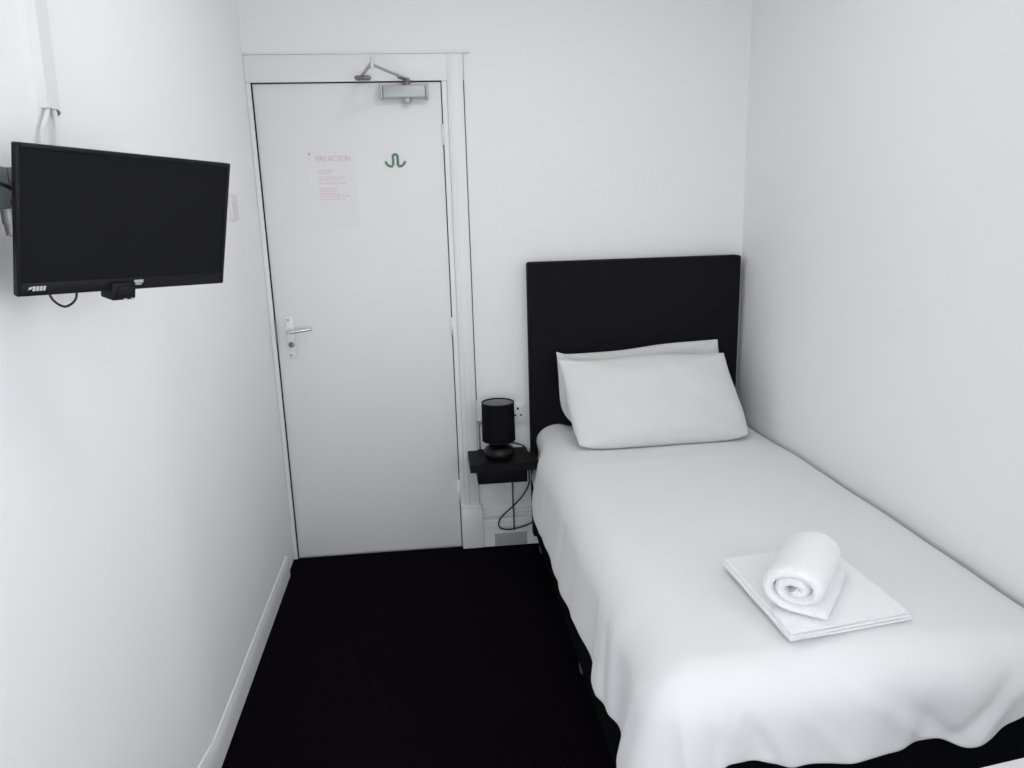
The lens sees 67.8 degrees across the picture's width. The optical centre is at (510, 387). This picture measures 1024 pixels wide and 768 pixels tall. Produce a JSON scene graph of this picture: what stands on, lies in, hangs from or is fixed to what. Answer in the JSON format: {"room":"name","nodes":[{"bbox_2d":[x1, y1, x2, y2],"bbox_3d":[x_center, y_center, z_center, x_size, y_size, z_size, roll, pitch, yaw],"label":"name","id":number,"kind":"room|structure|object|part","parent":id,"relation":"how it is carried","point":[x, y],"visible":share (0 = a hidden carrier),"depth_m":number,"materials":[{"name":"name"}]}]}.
{"room":"hotel room","nodes":[
{"label":"hotel room","id":0,"kind":"room"},
{"bbox_2d":[0,0,293,767],"bbox_3d":[-0.962,0.009,1.274,0.255,2.560,3.773,-2,13,-1],"label":"wall","id":1,"kind":"structure","parent":0,"point":[146,538],"depth_m":1.72,"materials":[{"name":"white paint"}]},
{"bbox_2d":[0,166,12,236],"bbox_3d":[-0.796,-0.326,1.279,0.066,0.199,0.362,6,15,28],"label":"bracket","id":2,"kind":"object","parent":1,"relation":"attached to","point":[5,172],"visible":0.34,"depth_m":1.22,"materials":[{"name":"grey metal"}]},
{"bbox_3d":[-0.837,-0.312,1.189,0.046,0.066,0.088,4,15,22],"label":"arm","id":3,"kind":"part","parent":2,"relation":"part of","materials":[{"name":"grey metal"}]},
{"bbox_2d":[11,141,229,307],"bbox_3d":[-0.686,-0.291,1.372,0.085,0.266,0.420,6,15,28],"label":"television","id":4,"kind":"object","parent":2,"relation":"attached to","point":[114,224],"visible":1,"depth_m":1.33,"materials":[{"name":"black plastic"}]},
{"bbox_2d":[0,181,11,206],"bbox_3d":[-0.785,-0.296,1.174,0.014,0.050,0.121,-1,13,4],"label":"lead","id":5,"kind":"object","parent":4,"relation":"attached to","point":[2,184],"visible":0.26,"depth_m":1.18,"materials":[{"name":"black plastic"}]},
{"bbox_2d":[26,0,60,115],"bbox_3d":[-0.869,-0.910,1.352,0.016,0.813,0.080,-1,13,1],"label":"conduit","id":6,"kind":"object","parent":1,"relation":"attached to","point":[37,10],"visible":1,"depth_m":1.40,"materials":[{"name":"white plastic"}]},
{"bbox_2d":[39,108,49,143],"bbox_3d":[-0.854,-0.426,1.408,0.011,0.181,0.064,-2,13,-1],"label":"lead","id":7,"kind":"object","parent":6,"relation":"attached to","point":[45,118],"visible":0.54,"depth_m":1.39,"materials":[{"name":"white plastic"}]},
{"bbox_2d":[51,109,58,145],"bbox_3d":[-0.853,-0.433,1.440,0.012,0.179,0.038,-3,13,-6],"label":"lead","id":8,"kind":"object","parent":6,"relation":"attached to","point":[54,112],"visible":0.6,"depth_m":1.43,"materials":[{"name":"white plastic"}]},
{"bbox_2d":[228,194,238,219],"bbox_3d":[-0.949,-0.621,2.622,0.014,0.086,0.086,-3,13,-6],"label":"light switch","id":9,"kind":"object","parent":1,"relation":"attached to","point":[232,198],"visible":0.99,"depth_m":2.60,"materials":[{"name":"white plastic"}]},
{"bbox_2d":[198,556,290,767],"bbox_3d":[-0.846,1.022,2.082,0.085,0.090,2.352,-2,13,-2],"label":"baseboard","id":10,"kind":"structure","parent":1,"relation":"attached to","point":[216,753],"depth_m":2.43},
{"bbox_2d":[221,543,614,767],"bbox_3d":[-0.208,1.200,1.581,3.250,0.060,3.870,-3,13,-6],"label":"floor","id":11,"kind":"structure","parent":0,"point":[447,657],"depth_m":2.54,"materials":[{"name":"black carpet"}]},
{"bbox_2d":[526,254,1023,767],"bbox_3d":[0.646,0.282,2.462,0.928,1.268,1.922,-3,13,-6],"label":"bed","id":12,"kind":"object","parent":11,"relation":"on","point":[597,305],"visible":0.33,"depth_m":3.21,"materials":[{"name":"black fabric"}]},
{"bbox_3d":[0.539,0.047,3.355,0.915,1.218,0.064,-3,13,-6],"label":"headboard","id":13,"kind":"part","parent":12,"relation":"part of","materials":[{"name":"black fabric"}]},
{"bbox_2d":[531,424,1023,767],"bbox_3d":[0.628,0.527,2.452,0.996,0.386,1.908,-3,13,-6],"label":"duvet","id":14,"kind":"object","parent":12,"relation":"on","point":[691,671],"visible":0.82,"depth_m":1.75,"materials":[{"name":"white fabric"}]},
{"bbox_2d":[556,339,718,420],"bbox_3d":[0.557,-0.017,3.235,0.720,0.344,0.116,-3,13,-6],"label":"pillow","id":15,"kind":"object","parent":14,"relation":"on","point":[704,346],"visible":0.23,"depth_m":3.20,"materials":[{"name":"white fabric"}]},
{"bbox_2d":[558,353,747,448],"bbox_3d":[0.571,0.046,3.044,0.735,0.331,0.249,-3,13,-6],"label":"pillow","id":16,"kind":"object","parent":14,"relation":"on","point":[650,399],"visible":1,"depth_m":2.99,"materials":[{"name":"white fabric"}]},
{"bbox_2d":[723,551,911,640],"bbox_3d":[0.707,0.469,1.796,0.309,0.029,0.402,-3,13,-6],"label":"bath towel","id":17,"kind":"object","parent":14,"relation":"on","point":[860,603],"visible":0.6,"depth_m":1.69,"materials":[{"name":"white fabric"}]},
{"bbox_2d":[763,531,846,619],"bbox_3d":[0.673,0.416,1.738,0.145,0.105,0.249,7,16,32],"label":"hand towel","id":18,"kind":"object","parent":17,"relation":"on","point":[804,577],"visible":1,"depth_m":1.66,"materials":[{"name":"white fabric"}]},
{"bbox_2d":[983,758,1023,767],"bbox_3d":[0.907,0.912,0.972,0.600,0.720,0.460,-5,14,-13],"label":"table","id":19,"kind":"object","parent":11,"relation":"on","point":[1019,763],"visible":1,"depth_m":1.06,"materials":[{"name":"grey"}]},
{"bbox_2d":[237,0,751,557],"bbox_3d":[-0.013,-0.496,3.280,2.350,2.560,0.150,-3,13,-6],"label":"wall","id":20,"kind":"structure","parent":0,"point":[596,129],"depth_m":3.11,"materials":[{"name":"white paint"}]},
{"bbox_2d":[252,57,461,556],"bbox_3d":[-0.582,-0.217,3.068,0.746,2.014,0.348,-3,13,-6],"label":"door","id":21,"kind":"structure","parent":20,"relation":"in","point":[364,321],"depth_m":3.19,"materials":[{"name":"white wood"}]},
{"bbox_3d":[-0.868,-0.235,3.135,0.103,0.024,0.051,-3,13,-6],"label":"lever","id":22,"kind":"part","parent":21,"relation":"part of","materials":[{"name":"silver metal"}]},
{"bbox_2d":[307,151,359,227],"bbox_3d":[-0.707,-0.793,3.053,0.187,0.296,0.004,-3,13,-6],"label":"notice","id":23,"kind":"object","parent":21,"relation":"attached to","point":[332,174],"visible":1,"depth_m":3.05,"materials":[{"name":"white paper"}]},
{"bbox_3d":[-0.529,-1.175,2.809,0.013,0.007,0.266,-6,14,-17],"label":"link rod","id":24,"kind":"part","parent":21,"relation":"part of","materials":[{"name":"silver metal"}]},
{"bbox_3d":[-0.447,-1.170,2.822,0.017,0.012,0.286,2,14,16],"label":"arm","id":25,"kind":"part","parent":21,"relation":"part of","materials":[{"name":"silver metal"}]},
{"bbox_2d":[383,150,405,173],"bbox_3d":[-0.463,-0.905,3.055,0.092,0.092,0.001,-3,13,-6],"label":"sticker","id":26,"kind":"object","parent":21,"relation":"attached to","point":[394,161],"visible":1,"depth_m":3.06,"materials":[{"name":"white paper"}]},
{"bbox_2d":[242,50,483,558],"bbox_3d":[-0.560,-0.277,3.177,0.862,2.092,0.030,-3,13,-6],"label":"door frame","id":27,"kind":"structure","parent":20,"relation":"attached to","point":[418,66],"depth_m":3.08,"materials":[{"name":"white"}]},
{"bbox_3d":[-0.969,-0.226,3.150,0.004,0.097,0.010,-3,13,-6],"label":"strike plate","id":28,"kind":"part","parent":27,"relation":"part of","materials":[{"name":"grey metal"}]},
{"bbox_2d":[477,421,481,448],"bbox_3d":[-0.134,0.207,3.348,0.018,0.130,0.012,-3,13,-6],"label":"cable","id":29,"kind":"object","parent":20,"relation":"attached to","point":[479,423],"visible":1,"depth_m":3.34,"materials":[{"name":"grey plastic"}]},
{"bbox_2d":[468,447,537,484],"bbox_3d":[-0.034,0.340,3.286,0.287,0.100,0.214,-3,13,-6],"label":"shelf","id":30,"kind":"object","parent":20,"relation":"attached to","point":[514,469],"visible":0.94,"depth_m":3.22,"materials":[{"name":"black paint"}]},
{"bbox_2d":[481,398,531,529],"bbox_3d":[-0.023,0.348,3.305,0.143,0.616,0.226,6,16,30],"label":"table lamp","id":31,"kind":"object","parent":30,"relation":"on","point":[498,416],"visible":0.98,"depth_m":3.18,"materials":[{"name":"black ceramic"}]},
{"bbox_3d":[-0.051,0.139,3.219,0.141,0.163,0.141,-3,13,-6],"label":"lamp shade","id":32,"kind":"part","parent":31,"relation":"part of","materials":[{"name":"black fabric"}]},
{"bbox_2d":[483,506,538,546],"bbox_3d":[0.457,0.603,3.501,1.163,0.174,0.024,-3,13,-6],"label":"baseboard","id":33,"kind":"structure","parent":20,"relation":"attached to","point":[523,514],"depth_m":3.44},
{"bbox_2d":[495,531,526,545],"bbox_3d":[0.004,0.683,3.454,0.146,0.060,0.005,-3,13,-6],"label":"air vent","id":34,"kind":"object","parent":20,"relation":"attached to","point":[513,538],"visible":1,"depth_m":3.45,"materials":[{"name":"grey"}]},
{"bbox_2d":[512,482,514,529],"bbox_3d":[0.012,0.483,3.416,0.007,0.320,0.026,-3,13,-6],"label":"conduit","id":35,"kind":"object","parent":20,"relation":"attached to","point":[512,482],"visible":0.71,"depth_m":3.43,"materials":[{"name":"grey plastic"}]},
{"bbox_2d":[514,403,525,422],"bbox_3d":[-0.004,0.113,3.340,0.146,0.086,0.012,-3,13,-6],"label":"wall socket","id":36,"kind":"object","parent":20,"relation":"attached to","point":[519,409],"visible":0.49,"depth_m":3.34,"materials":[{"name":"white plastic"}]},
{"bbox_2d":[736,0,1023,607],"bbox_3d":[1.291,-0.096,1.443,0.162,2.560,3.870,-3,13,-6],"label":"wall","id":37,"kind":"structure","parent":0,"point":[881,332],"depth_m":2.20,"materials":[{"name":"white paint"}]}
]}

